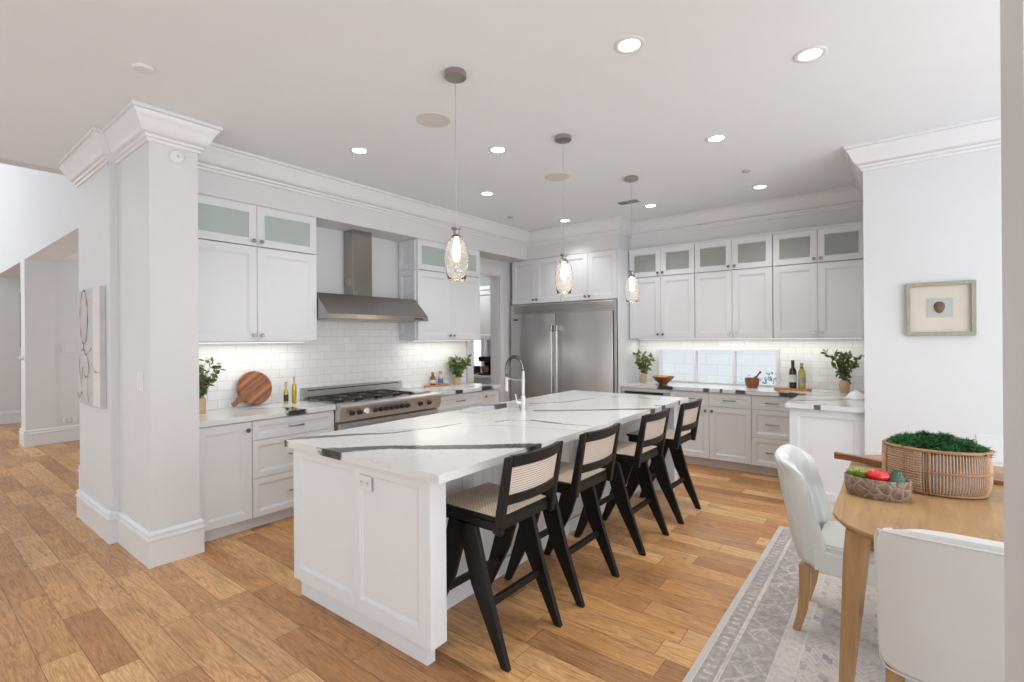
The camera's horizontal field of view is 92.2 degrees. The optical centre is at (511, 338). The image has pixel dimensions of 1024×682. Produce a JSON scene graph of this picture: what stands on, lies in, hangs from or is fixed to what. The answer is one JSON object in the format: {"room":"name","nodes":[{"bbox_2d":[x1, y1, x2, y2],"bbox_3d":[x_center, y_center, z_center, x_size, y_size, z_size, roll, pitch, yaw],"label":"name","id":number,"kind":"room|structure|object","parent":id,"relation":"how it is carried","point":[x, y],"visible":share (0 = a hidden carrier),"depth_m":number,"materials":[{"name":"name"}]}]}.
{"room":"kitchen","nodes":[
{"label":"kitchen","id":0,"kind":"room"},
{"bbox_2d":[0,158,63,174],"bbox_3d":[-5.090,-3.026,3.112,0.170,3.080,3.864,0,0,38],"label":"wall","id":1,"kind":"structure","parent":0,"point":[2,160],"depth_m":4.27,"materials":[{"name":"paint"}]},
{"bbox_2d":[0,163,78,429],"bbox_3d":[-7.397,-1.448,7.589,10.000,6.000,0.330,0,0,38],"label":"wall","id":2,"kind":"structure","parent":0,"point":[39,209],"depth_m":7.17,"materials":[{"name":"paint"}]},
{"bbox_2d":[56,100,1000,246],"bbox_3d":[0.675,-1.427,4.937,8.927,0.194,4.351,0,0,7],"label":"trim","id":3,"kind":"structure","parent":2,"relation":"attached to","point":[138,123],"depth_m":4.13,"materials":[{"name":"wood"}]},
{"bbox_2d":[20,260,79,426],"bbox_3d":[-5.672,0.040,8.238,8.100,3.000,2.806,0,0,38],"label":"wall","id":4,"kind":"structure","parent":0,"point":[67,272],"depth_m":7.42,"materials":[{"name":"paint"}]},
{"bbox_2d":[0,410,79,487],"bbox_3d":[-6.622,1.428,8.634,9.900,0.235,2.964,0,0,38],"label":"baseboard","id":5,"kind":"structure","parent":4,"relation":"attached to","point":[27,438],"depth_m":7.29,"materials":[{"name":"wood"}]},
{"bbox_2d":[62,417,76,422],"bbox_3d":[-6.670,1.227,7.428,0.009,0.080,0.170,0,0,38],"label":"wall outlet","id":6,"kind":"object","parent":4,"relation":"attached to","point":[68,419],"visible":1,"depth_m":7.43,"materials":[{"name":"white plastic"}]},
{"bbox_2d":[61,251,78,261],"bbox_3d":[-6.004,-1.218,8.491,7.080,0.080,2.806,0,0,38],"label":"ceiling","id":7,"kind":"structure","parent":0,"point":[74,257],"depth_m":7.23,"materials":[{"name":"paint"}]},
{"bbox_2d":[78,163,119,510],"bbox_3d":[-3.248,0.012,4.083,0.940,3.020,0.340,0,0,38],"label":"wall","id":8,"kind":"structure","parent":0,"point":[97,196],"depth_m":3.77,"materials":[{"name":"paint"}]},
{"bbox_2d":[77,286,105,408],"bbox_3d":[-3.352,0.067,3.925,0.690,0.924,0.040,0,0,38],"label":"wall art","id":9,"kind":"object","parent":8,"relation":"attached to","point":[91,302],"visible":1,"depth_m":3.83,"materials":[{"name":"paint"}]},
{"bbox_2d":[117,141,199,531],"bbox_3d":[-2.586,0.007,3.597,0.702,3.020,0.290,0,0,38],"label":"wall column","id":10,"kind":"structure","parent":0,"point":[158,288],"depth_m":3.40,"materials":[{"name":"paint"}]},
{"bbox_2d":[75,488,205,568],"bbox_3d":[-2.980,1.401,3.840,1.722,0.235,0.351,0,0,34],"label":"baseboard","id":11,"kind":"structure","parent":10,"relation":"attached to","point":[160,547],"depth_m":3.44,"materials":[{"name":"wood"}]},
{"bbox_2d":[137,373,143,390],"bbox_3d":[-2.551,0.297,3.380,0.115,0.120,0.011,0,0,38],"label":"light switch","id":12,"kind":"object","parent":10,"relation":"attached to","point":[140,376],"visible":1,"depth_m":3.37,"materials":[{"name":"white plastic"}]},
{"bbox_2d":[169,150,184,163],"bbox_3d":[-2.297,-1.250,3.386,0.026,0.094,0.094,0,0,38],"label":"wall sensor","id":13,"kind":"object","parent":10,"relation":"attached to","point":[176,156],"visible":1,"depth_m":3.38,"materials":[{"name":"white plastic"}]},
{"bbox_2d":[213,226,511,409],"bbox_3d":[-1.274,-0.002,5.948,0.150,3.020,5.030,0,0,38],"label":"wall","id":14,"kind":"structure","parent":0,"point":[329,242],"depth_m":5.55,"materials":[{"name":"paint"}]},
{"bbox_2d":[198,194,316,341],"bbox_3d":[-2.273,-0.550,4.263,0.360,1.150,1.096,0,0,38],"label":"upper cabinet","id":15,"kind":"object","parent":14,"relation":"attached to","point":[257,265],"visible":0.88,"depth_m":4.16,"materials":[{"name":"paint"}]},
{"bbox_2d":[199,341,305,342],"bbox_3d":[-2.256,0.031,4.247,0.024,0.012,1.000,0,0,38],"label":"light","id":16,"kind":"object","parent":15,"relation":"attached to","point":[248,341],"visible":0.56,"depth_m":4.30,"materials":[{"name":"white plastic"}]},
{"bbox_2d":[199,320,465,409],"bbox_3d":[-1.693,0.074,5.283,0.008,1.046,3.465,0,0,38],"label":"tiled wall","id":17,"kind":"structure","parent":14,"relation":"attached to","point":[343,352],"depth_m":5.09,"materials":[{"name":"tile"}]},
{"bbox_2d":[317,229,427,322],"bbox_3d":[-1.499,-0.657,5.124,0.502,0.947,1.216,0,0,38],"label":"range hood","id":18,"kind":"object","parent":17,"relation":"attached to","point":[357,303],"visible":0.94,"depth_m":5.12,"materials":[{"name":"silver metal"}]},
{"bbox_2d":[399,238,479,339],"bbox_3d":[-0.861,-0.559,6.067,0.360,1.150,1.070,0,0,38],"label":"upper cabinet","id":19,"kind":"object","parent":14,"relation":"attached to","point":[452,308],"visible":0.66,"depth_m":5.81,"materials":[{"name":"paint"}]},
{"bbox_2d":[466,264,503,402],"bbox_3d":[-0.425,0.230,7.012,0.183,2.545,0.790,0,0,38],"label":"door frame","id":20,"kind":"structure","parent":14,"relation":"in","point":[495,273],"depth_m":7.22,"materials":[{"name":"wood"}]},
{"bbox_2d":[0,423,837,681],"bbox_3d":[-4.110,1.578,5.757,18.400,0.100,9.200,0,0,38],"label":"floor","id":21,"kind":"structure","parent":0,"point":[76,606],"depth_m":2.78,"materials":[{"name":"brown wood"}]},
{"bbox_2d":[199,421,251,541],"bbox_3d":[-2.377,1.080,3.879,0.630,0.872,0.393,0,0,38],"label":"base cabinet","id":22,"kind":"object","parent":21,"relation":"on","point":[226,449],"visible":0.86,"depth_m":3.72,"materials":[{"name":"paint"}]},
{"bbox_2d":[247,410,333,528],"bbox_3d":[-2.034,1.077,4.315,0.634,0.872,0.713,0,0,38],"label":"base cabinet","id":23,"kind":"object","parent":21,"relation":"on","point":[272,462],"visible":0.53,"depth_m":4.02,"materials":[{"name":"paint"}]},
{"bbox_2d":[199,400,335,427],"bbox_3d":[-2.161,0.620,4.162,0.632,0.040,1.108,0,0,38],"label":"countertop","id":24,"kind":"structure","parent":23,"relation":"on","point":[223,416],"depth_m":4.06,"materials":[{"name":"stone"}]},
{"bbox_2d":[199,357,225,413],"bbox_3d":[-2.491,0.372,4.008,0.261,0.460,0.214,0,0,-5],"label":"potted plant","id":25,"kind":"object","parent":24,"relation":"on","point":[203,387],"visible":0.8,"depth_m":3.98,"materials":[{"name":"green plant"}]},
{"bbox_2d":[231,371,271,406],"bbox_3d":[-2.307,0.441,4.370,0.092,0.297,0.360,0,0,38],"label":"cutting board","id":26,"kind":"object","parent":24,"relation":"on","point":[253,387],"visible":1,"depth_m":4.38,"materials":[{"name":"brown wood"}]},
{"bbox_2d":[283,382,288,403],"bbox_3d":[-2.074,0.499,4.524,0.042,0.202,0.042,0,0,38],"label":"oil bottle","id":27,"kind":"object","parent":24,"relation":"on","point":[285,395],"visible":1,"depth_m":4.51,"materials":[{"name":"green glass"}]},
{"bbox_2d":[292,377,296,402],"bbox_3d":[-2.026,0.477,4.585,0.042,0.244,0.042,0,0,38],"label":"oil bottle","id":28,"kind":"object","parent":24,"relation":"on","point":[294,388],"visible":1,"depth_m":4.57,"materials":[{"name":"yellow glass"}]},
{"bbox_2d":[300,380,441,430],"bbox_3d":[-1.399,0.994,5.054,0.723,1.030,1.224,0,0,38],"label":"range cooker","id":29,"kind":"object","parent":21,"relation":"on","point":[368,403],"visible":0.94,"depth_m":4.88,"materials":[{"name":"silver metal"}]},
{"bbox_2d":[301,392,431,404],"bbox_3d":[-1.442,0.604,5.086,0.580,0.020,1.224,0,0,38],"label":"cooktop","id":30,"kind":"object","parent":29,"relation":"in","point":[401,394],"depth_m":4.81,"materials":[{"name":"silver metal"}]},
{"bbox_2d":[436,391,481,412],"bbox_3d":[-0.818,1.069,5.868,0.634,0.872,0.763,0,0,38],"label":"base cabinet","id":31,"kind":"object","parent":21,"relation":"on","point":[452,402],"visible":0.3,"depth_m":5.69,"materials":[{"name":"paint"}]},
{"bbox_2d":[414,382,501,395],"bbox_3d":[-0.719,0.611,6.004,0.632,0.040,1.103,0,0,38],"label":"countertop","id":32,"kind":"structure","parent":31,"relation":"on","point":[465,387],"depth_m":5.93,"materials":[{"name":"stone"}]},
{"bbox_2d":[447,354,471,384],"bbox_3d":[-0.665,0.393,6.320,0.311,0.394,0.358,0,0,-1],"label":"potted plant","id":33,"kind":"object","parent":32,"relation":"on","point":[457,368],"visible":1,"depth_m":6.28,"materials":[{"name":"green plant"}]},
{"bbox_2d":[474,378,490,383],"bbox_3d":[-0.306,1.066,7.994,0.840,0.872,0.604,0,0,38],"label":"base cabinet","id":34,"kind":"object","parent":21,"relation":"on","point":[476,380],"visible":0.06,"depth_m":7.78,"materials":[{"name":"paint"}]},
{"bbox_2d":[293,406,677,665],"bbox_3d":[0.163,1.061,3.852,1.160,0.874,3.274,0,0,37],"label":"kitchen island","id":35,"kind":"object","parent":21,"relation":"on","point":[370,543],"visible":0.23,"depth_m":2.51,"materials":[{"name":"paint"}]},
{"bbox_2d":[360,479,368,486],"bbox_3d":[-0.744,0.729,2.486,0.078,0.030,0.002,0,0,37],"label":"socket","id":36,"kind":"object","parent":35,"relation":"attached to","point":[363,482],"depth_m":2.49,"materials":[{"name":"white plastic"}]},
{"bbox_2d":[359,474,370,491],"bbox_3d":[-0.742,0.729,2.488,0.102,0.074,0.005,0,0,37],"label":"outlet plate","id":37,"kind":"object","parent":35,"relation":"attached to","point":[362,477],"depth_m":2.48,"materials":[{"name":"white plastic"}]},
{"bbox_2d":[284,390,688,483],"bbox_3d":[0.187,0.604,3.835,1.285,0.040,3.342,0,0,37],"label":"island countertop","id":38,"kind":"structure","parent":35,"relation":"on","point":[439,448],"depth_m":3.02,"materials":[{"name":"stone"}]},
{"bbox_2d":[475,407,519,414],"bbox_3d":[-0.111,0.739,4.127,0.344,0.226,0.684,0,0,37],"label":"sink","id":39,"kind":"object","parent":38,"relation":"in","point":[501,410],"visible":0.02,"depth_m":4.37,"materials":[{"name":"silver metal"}]},
{"bbox_2d":[504,355,526,410],"bbox_3d":[0.021,0.360,4.029,0.219,0.449,0.080,0,0,38],"label":"kitchen faucet","id":40,"kind":"object","parent":38,"relation":"on","point":[522,403],"visible":1,"depth_m":3.98,"materials":[{"name":"silver metal"}]},
{"bbox_2d":[482,389,498,405],"bbox_3d":[-0.485,1.067,6.296,0.630,0.872,0.318,0,0,38],"label":"base cabinet","id":41,"kind":"object","parent":21,"relation":"on","point":[491,396],"visible":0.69,"depth_m":6.12,"materials":[{"name":"paint"}]},
{"bbox_2d":[446,441,562,672],"bbox_3d":[-0.083,1.015,2.547,0.610,0.968,0.464,0,0,38],"label":"bar stool","id":42,"kind":"object","parent":21,"relation":"on","point":[496,508],"visible":0.93,"depth_m":2.41,"materials":[{"name":"black wood"}]},
{"bbox_2d":[511,305,511,400],"bbox_3d":[0.182,0.499,7.611,0.037,2.000,0.580,0,0,38],"label":"panel","id":43,"kind":"object","parent":21,"relation":"on","point":[511,305],"visible":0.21,"depth_m":7.39,"materials":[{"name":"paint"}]},
{"bbox_2d":[504,423,619,607],"bbox_3d":[0.329,1.012,3.073,0.610,0.968,0.464,0,0,38],"label":"bar stool","id":44,"kind":"object","parent":21,"relation":"on","point":[596,449],"visible":0.75,"depth_m":2.93,"materials":[{"name":"black wood"}]},
{"bbox_2d":[512,299,617,400],"bbox_3d":[0.831,0.495,7.027,1.700,1.998,0.700,0,0,38],"label":"refrigerator","id":45,"kind":"object","parent":21,"relation":"on","point":[561,346],"visible":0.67,"depth_m":6.75,"materials":[{"name":"silver metal"}]},
{"bbox_2d":[574,408,669,555],"bbox_3d":[0.845,1.009,3.717,0.610,0.968,0.464,0,0,38],"label":"bar stool","id":46,"kind":"object","parent":21,"relation":"on","point":[653,426],"visible":0.77,"depth_m":3.57,"materials":[{"name":"black wood"}]},
{"bbox_2d":[617,248,638,392],"bbox_3d":[1.549,0.169,6.533,0.022,2.640,0.610,0,0,38],"label":"panel","id":47,"kind":"object","parent":21,"relation":"on","point":[628,371],"visible":0.36,"depth_m":6.41,"materials":[{"name":"paint"}]},
{"bbox_2d":[622,387,670,396],"bbox_3d":[1.831,1.051,6.348,0.635,0.872,0.581,0,0,38],"label":"dishwasher","id":48,"kind":"object","parent":21,"relation":"on","point":[626,390],"visible":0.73,"depth_m":6.12,"materials":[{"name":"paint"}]},
{"bbox_2d":[626,398,701,523],"bbox_3d":[1.306,1.006,4.284,0.610,0.968,0.464,0,0,38],"label":"bar stool","id":49,"kind":"object","parent":21,"relation":"on","point":[688,416],"visible":0.8,"depth_m":4.14,"materials":[{"name":"black wood"}]},
{"bbox_2d":[671,390,753,472],"bbox_3d":[2.424,1.047,5.860,0.895,0.872,0.609,0,0,38],"label":"base cabinet","id":50,"kind":"object","parent":21,"relation":"on","point":[724,430],"visible":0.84,"depth_m":5.57,"materials":[{"name":"paint"}]},
{"bbox_2d":[752,395,793,475],"bbox_3d":[2.938,1.043,5.458,0.405,0.872,0.609,0,0,38],"label":"base cabinet","id":51,"kind":"object","parent":21,"relation":"on","point":[770,416],"visible":0.73,"depth_m":5.28,"materials":[{"name":"paint"}]},
{"bbox_2d":[682,526,913,681],"bbox_3d":[2.090,1.479,2.161,2.100,0.008,2.740,0,0,38],"label":"area rug","id":52,"kind":"object","parent":21,"relation":"on","point":[755,639],"visible":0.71,"depth_m":2.47,"materials":[{"name":"grey fabric"}]},
{"bbox_2d":[774,443,875,630],"bbox_3d":[1.718,1.035,2.532,0.630,0.883,0.456,0,0,38],"label":"dining chair","id":53,"kind":"object","parent":52,"relation":"on","point":[818,539],"visible":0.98,"depth_m":2.49,"materials":[{"name":"grey fabric"}]},
{"bbox_2d":[821,520,874,558],"bbox_3d":[1.795,1.021,2.472,0.419,0.026,0.424,0,0,38],"label":"seat cushion","id":54,"kind":"object","parent":53,"relation":"on","point":[833,532],"depth_m":2.48,"materials":[{"name":"grey fabric"}]},
{"bbox_2d":[833,455,1003,681],"bbox_3d":[2.099,1.098,2.238,0.978,0.749,1.645,0,0,38],"label":"dining table","id":55,"kind":"object","parent":52,"relation":"on","point":[861,517],"visible":0.48,"depth_m":1.96,"materials":[{"name":"brown wood"}]},
{"bbox_2d":[844,471,912,501],"bbox_3d":[1.686,0.681,2.276,0.254,0.090,0.170,0,0,38],"label":"bowl","id":56,"kind":"object","parent":55,"relation":"on","point":[866,488],"visible":0.88,"depth_m":2.21,"materials":[{"name":"brown wood"}]},
{"bbox_2d":[846,466,867,478],"bbox_3d":[1.630,0.639,2.327,0.098,0.066,0.093,0,0,38],"label":"lettuce","id":57,"kind":"object","parent":56,"relation":"in","point":[858,472],"visible":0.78,"depth_m":2.31,"materials":[{"name":"green plant"}]},
{"bbox_2d":[865,468,890,481],"bbox_3d":[1.683,0.626,2.263,0.070,0.071,0.086,0,0,-15],"label":"pepper","id":58,"kind":"object","parent":56,"relation":"in","point":[875,474],"visible":0.83,"depth_m":2.24,"materials":[{"name":"red plant"}]},
{"bbox_2d":[889,470,905,482],"bbox_3d":[1.738,0.632,2.227,0.069,0.073,0.070,0,0,38],"label":"artichoke","id":59,"kind":"object","parent":56,"relation":"in","point":[896,476],"visible":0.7,"depth_m":2.21,"materials":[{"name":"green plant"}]},
{"bbox_2d":[834,452,1003,485],"bbox_3d":[2.229,0.696,2.658,0.825,0.054,0.170,0,0,38],"label":"paddle board","id":60,"kind":"object","parent":55,"relation":"on","point":[998,479],"visible":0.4,"depth_m":2.80,"materials":[{"name":"brown wood"}]},
{"bbox_2d":[882,439,993,498],"bbox_3d":[2.031,0.616,2.368,0.408,0.211,0.309,0,0,35],"label":"basket","id":61,"kind":"object","parent":55,"relation":"on","point":[959,477],"visible":0.76,"depth_m":2.24,"materials":[{"name":"wicker"}]},
{"bbox_2d":[883,428,994,458],"bbox_3d":[2.031,0.493,2.371,0.419,0.118,0.342,0,0,26],"label":"moss","id":62,"kind":"object","parent":61,"relation":"on","point":[945,441],"visible":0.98,"depth_m":2.32,"materials":[{"name":"green plant"}]},
{"bbox_2d":[874,528,1004,681],"bbox_3d":[1.562,1.033,1.622,0.579,0.889,0.577,0,0,38],"label":"dining chair","id":63,"kind":"object","parent":52,"relation":"on","point":[940,595],"visible":0.95,"depth_m":1.50,"materials":[{"name":"fabric"}]},
{"bbox_2d":[789,397,864,512],"bbox_3d":[3.084,1.041,4.797,0.636,0.873,1.470,0,0,38],"label":"base cabinet","id":64,"kind":"object","parent":21,"relation":"on","point":[819,433],"visible":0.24,"depth_m":4.18,"materials":[{"name":"paint"}]},
{"bbox_2d":[620,380,864,412],"bbox_3d":[2.302,0.589,5.378,2.578,0.040,1.506,0,0,38],"label":"countertop","id":65,"kind":"structure","parent":64,"relation":"on","point":[816,399],"depth_m":5.17,"materials":[{"name":"stone"}]},
{"bbox_2d":[633,349,655,382],"bbox_3d":[1.725,0.356,6.435,0.290,0.436,0.279,0,0,19],"label":"potted plant","id":66,"kind":"object","parent":65,"relation":"on","point":[644,359],"visible":1,"depth_m":6.42,"materials":[{"name":"green plant"}]},
{"bbox_2d":[652,376,674,383],"bbox_3d":[1.899,0.523,6.192,0.284,0.098,0.284,0,0,38],"label":"wooden bowl","id":67,"kind":"object","parent":65,"relation":"on","point":[661,380],"visible":0.98,"depth_m":6.11,"materials":[{"name":"brown wood"}]},
{"bbox_2d":[745,377,759,387],"bbox_3d":[2.775,0.510,5.697,0.156,0.112,0.155,0,0,38],"label":"mortar","id":68,"kind":"object","parent":65,"relation":"on","point":[751,382],"visible":0.99,"depth_m":5.64,"materials":[{"name":"brown wood"}]},
{"bbox_2d":[774,387,811,390],"bbox_3d":[3.075,0.552,5.411,0.365,0.022,0.150,0,0,38],"label":"serving board","id":69,"kind":"object","parent":65,"relation":"on","point":[776,388],"visible":0.99,"depth_m":5.35,"materials":[{"name":"orange wood"}]},
{"bbox_2d":[789,360,796,387],"bbox_3d":[3.080,0.389,5.406,0.075,0.304,0.075,0,0,38],"label":"wine bottle","id":70,"kind":"object","parent":69,"relation":"on","point":[792,371],"visible":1,"depth_m":5.38,"materials":[{"name":"black glass"}]},
{"bbox_2d":[798,363,805,388],"bbox_3d":[3.147,0.402,5.354,0.075,0.276,0.075,0,0,38],"label":"wine bottle","id":71,"kind":"object","parent":69,"relation":"on","point":[801,373],"visible":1,"depth_m":5.33,"materials":[{"name":"green glass"}]},
{"bbox_2d":[821,349,863,392],"bbox_3d":[3.450,0.332,5.090,0.318,0.459,0.355,0,0,-32],"label":"potted plant","id":72,"kind":"object","parent":65,"relation":"on","point":[843,362],"visible":1,"depth_m":5.10,"materials":[{"name":"green plant"}]},
{"bbox_2d":[844,390,864,399],"bbox_3d":[3.206,0.522,4.598,0.174,0.080,0.181,0,0,-13],"label":"folded cloth","id":73,"kind":"object","parent":65,"relation":"on","point":[854,395],"visible":0.94,"depth_m":4.55,"materials":[{"name":"white fabric"}]},
{"bbox_3d":[-1.031,1.072,8.561,1.000,0.872,0.604,0,0,38],"label":"base cabinet","id":74,"kind":"object","parent":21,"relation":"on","visible":0},
{"bbox_2d":[474,374,490,378],"bbox_3d":[-0.699,0.611,8.308,1.840,0.040,0.590,0,0,38],"label":"countertop","id":75,"kind":"structure","parent":74,"relation":"on","point":[475,375],"depth_m":7.79,"materials":[{"name":"stone"}]},
{"bbox_2d":[478,356,490,374],"bbox_3d":[-0.380,0.439,8.051,0.200,0.300,0.300,0,0,38],"label":"coffee maker","id":76,"kind":"object","parent":75,"relation":"on","point":[486,369],"visible":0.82,"depth_m":7.94,"materials":[{"name":"black plastic"}]},
{"bbox_2d":[483,339,490,365],"bbox_3d":[-0.689,0.298,8.680,2.300,0.586,0.008,0,0,38],"label":"tiled wall","id":77,"kind":"structure","parent":0,"point":[486,342],"depth_m":8.48,"materials":[{"name":"tile"}]},
{"bbox_2d":[0,0,1000,231],"bbox_3d":[-0.082,-1.646,2.683,8.230,0.250,9.350,0,0,38],"label":"ceiling","id":78,"kind":"structure","parent":0,"point":[301,83],"depth_m":2.96,"materials":[{"name":"paint"}]},
{"bbox_2d":[132,63,154,74],"bbox_3d":[-2.053,-1.500,2.745,0.104,0.014,0.104,0,0,38],"label":"ceiling disc","id":79,"kind":"object","parent":78,"relation":"attached to","point":[139,67],"visible":1,"depth_m":2.73,"materials":[{"name":"white plastic"}]},
{"bbox_2d":[349,147,369,154],"bbox_3d":[-1.226,-1.509,3.964,0.162,0.006,0.162,0,0,38],"label":"recessed light","id":80,"kind":"object","parent":78,"relation":"in","point":[356,150],"visible":1,"depth_m":3.95,"materials":[{"name":"white"}]},
{"bbox_2d":[416,112,450,127],"bbox_3d":[-0.542,-1.514,3.417,0.240,0.005,0.240,0,0,38],"label":"ceiling speaker","id":81,"kind":"object","parent":78,"relation":"attached to","point":[428,119],"visible":1,"depth_m":3.40},
{"bbox_2d":[444,67,468,280],"bbox_3d":[-0.320,-0.927,2.816,0.140,1.185,0.140,0,0,-28],"label":"pendant lamp","id":82,"kind":"object","parent":78,"relation":"hanging from","point":[456,256],"visible":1,"depth_m":2.77,"materials":[{"name":"glass"}]},
{"bbox_2d":[488,146,507,153],"bbox_3d":[-0.112,-1.517,3.966,0.162,0.006,0.162,0,0,38],"label":"recessed light","id":83,"kind":"object","parent":78,"relation":"in","point":[494,149],"visible":1,"depth_m":3.95,"materials":[{"name":"white"}]},
{"bbox_2d":[545,172,569,180],"bbox_3d":[0.427,-1.520,4.638,0.240,0.005,0.240,0,0,38],"label":"ceiling speaker","id":84,"kind":"object","parent":78,"relation":"attached to","point":[558,176],"visible":0.95,"depth_m":4.62},
{"bbox_2d":[554,133,572,293],"bbox_3d":[0.389,-0.931,3.721,0.140,1.185,0.140,0,0,-28],"label":"pendant lamp","id":85,"kind":"object","parent":78,"relation":"hanging from","point":[563,272],"visible":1,"depth_m":3.68,"materials":[{"name":"white"}]},
{"bbox_2d":[615,198,641,205],"bbox_3d":[1.305,-1.525,5.509,0.260,0.008,0.150,0,0,38],"label":"ceiling vent","id":86,"kind":"object","parent":78,"relation":"in","point":[636,200],"visible":0.94,"depth_m":5.51,"materials":[{"name":"metal"}]},
{"bbox_2d":[614,35,645,53],"bbox_3d":[0.610,-1.522,2.561,0.162,0.006,0.162,0,0,38],"label":"recessed light","id":87,"kind":"object","parent":78,"relation":"in","point":[631,44],"visible":1,"depth_m":2.55,"materials":[{"name":"plastic"}]},
{"bbox_2d":[624,175,639,302],"bbox_3d":[1.135,-0.936,4.674,0.140,1.185,0.140,0,0,-28],"label":"pendant lamp","id":88,"kind":"object","parent":78,"relation":"hanging from","point":[632,288],"visible":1,"depth_m":4.63,"materials":[{"name":"white"}]},
{"bbox_2d":[705,134,727,142],"bbox_3d":[1.563,-1.529,3.770,0.162,0.006,0.162,0,0,38],"label":"recessed light","id":89,"kind":"object","parent":78,"relation":"in","point":[715,138],"visible":1,"depth_m":3.77,"materials":[{"name":"white"}]},
{"bbox_2d":[751,184,768,189],"bbox_3d":[2.513,-1.535,4.994,0.162,0.006,0.162,0,0,38],"label":"recessed light","id":90,"kind":"object","parent":78,"relation":"in","point":[762,186],"visible":1,"depth_m":4.97,"materials":[{"name":"white"}]},
{"bbox_2d":[793,45,827,62],"bbox_3d":[1.607,-1.529,2.657,0.162,0.006,0.162,0,0,38],"label":"recessed light","id":91,"kind":"object","parent":78,"relation":"in","point":[812,53],"visible":1,"depth_m":2.65,"materials":[{"name":"white"}]},
{"bbox_2d":[480,368,825,389],"bbox_3d":[2.114,-0.025,6.585,9.600,3.020,0.150,0,0,38],"label":"wall","id":92,"kind":"structure","parent":0,"point":[480,368],"depth_m":6.40,"materials":[{"name":"paint"}]},
{"bbox_2d":[473,339,482,367],"bbox_3d":[-0.597,0.245,8.595,0.250,0.520,0.030,0,0,38],"label":"window","id":93,"kind":"structure","parent":92,"relation":"in","point":[478,344],"depth_m":8.58,"materials":[{"name":"glass"}]},
{"bbox_2d":[479,276,490,338],"bbox_3d":[-0.199,-0.573,8.056,0.878,1.170,0.360,0,0,38],"label":"upper cabinet","id":94,"kind":"object","parent":92,"relation":"attached to","point":[484,281],"visible":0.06,"depth_m":8.07,"materials":[{"name":"paint"}]},
{"bbox_2d":[512,256,560,304],"bbox_3d":[0.510,-0.825,7.316,0.852,0.632,0.630,0,0,38],"label":"upper cabinet","id":95,"kind":"object","parent":92,"relation":"attached to","point":[533,281],"visible":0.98,"depth_m":7.10,"materials":[{"name":"paint"}]},
{"bbox_2d":[561,249,616,301],"bbox_3d":[1.183,-0.830,6.789,0.852,0.632,0.630,0,0,38],"label":"upper cabinet","id":96,"kind":"object","parent":92,"relation":"attached to","point":[594,273],"visible":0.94,"depth_m":6.52,"materials":[{"name":"paint"}]},
{"bbox_2d":[629,244,694,337],"bbox_3d":[1.972,-0.577,6.357,0.853,1.145,0.360,0,0,38],"label":"upper cabinet","id":97,"kind":"object","parent":92,"relation":"attached to","point":[665,306],"visible":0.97,"depth_m":6.21,"materials":[{"name":"paint"}]},
{"bbox_2d":[629,221,862,251],"bbox_3d":[2.585,-1.164,5.751,2.573,0.019,0.115,0,0,38],"label":"crown molding","id":98,"kind":"structure","parent":97,"relation":"on","point":[858,221],"depth_m":5.55,"materials":[{"name":"paint"}]},
{"bbox_2d":[657,348,779,386],"bbox_3d":[2.567,0.343,6.220,1.464,0.446,0.170,0,0,38],"label":"window","id":99,"kind":"structure","parent":92,"relation":"in","point":[730,366],"depth_m":6.16,"materials":[{"name":"glass"}]},
{"bbox_2d":[695,234,773,337],"bbox_3d":[2.642,-0.582,5.833,0.853,1.145,0.360,0,0,38],"label":"upper cabinet","id":100,"kind":"object","parent":92,"relation":"attached to","point":[734,277],"visible":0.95,"depth_m":5.69,"materials":[{"name":"paint"}]},
{"bbox_2d":[638,337,862,338],"bbox_3d":[2.654,-0.003,5.839,2.450,0.012,0.024,0,0,38],"label":"light","id":101,"kind":"object","parent":100,"relation":"attached to","point":[788,337],"visible":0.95,"depth_m":5.70,"materials":[{"name":"white plastic"}]},
{"bbox_2d":[639,337,863,390],"bbox_3d":[2.768,0.273,5.974,2.580,0.586,0.008,0,0,38],"label":"tiled wall","id":102,"kind":"structure","parent":92,"relation":"attached to","point":[819,371],"depth_m":5.59,"materials":[{"name":"tile"}]},
{"bbox_2d":[772,223,863,337],"bbox_3d":[3.311,-0.586,5.309,0.853,1.145,0.360,0,0,38],"label":"upper cabinet","id":103,"kind":"object","parent":92,"relation":"attached to","point":[818,274],"visible":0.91,"depth_m":5.18,"materials":[{"name":"paint"}]},
{"bbox_2d":[863,147,1002,466],"bbox_3d":[4.341,-0.042,3.769,2.620,3.020,1.540,0,0,38],"label":"wall","id":104,"kind":"structure","parent":0,"point":[939,219],"depth_m":3.71,"materials":[{"name":"paint"}]},
{"bbox_2d":[198,169,862,262],"bbox_3d":[0.500,-1.334,4.552,4.380,0.380,5.030,0,0,38],"label":"crown molding","id":105,"kind":"structure","parent":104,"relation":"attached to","point":[329,214],"depth_m":5.38,"materials":[{"name":"paint"}]},
{"bbox_2d":[906,280,976,335],"bbox_3d":[3.187,-0.221,3.671,0.396,0.400,0.035,0,0,38],"label":"framed picture","id":106,"kind":"object","parent":104,"relation":"attached to","point":[947,308],"visible":1,"depth_m":3.66,"materials":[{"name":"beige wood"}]},
{"bbox_2d":[976,434,1002,462],"bbox_3d":[3.410,0.785,3.521,0.140,0.190,0.006,0,0,38],"label":"wall outlet","id":107,"kind":"object","parent":104,"relation":"attached to","point":[995,443],"visible":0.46,"depth_m":3.50,"materials":[{"name":"white plastic"}]},
{"bbox_2d":[1000,0,1023,681],"bbox_3d":[1.418,-0.022,0.609,1.130,3.020,0.240,0,0,38],"label":"wall","id":108,"kind":"structure","parent":0,"point":[1011,11],"depth_m":0.96,"materials":[{"name":"paint"}]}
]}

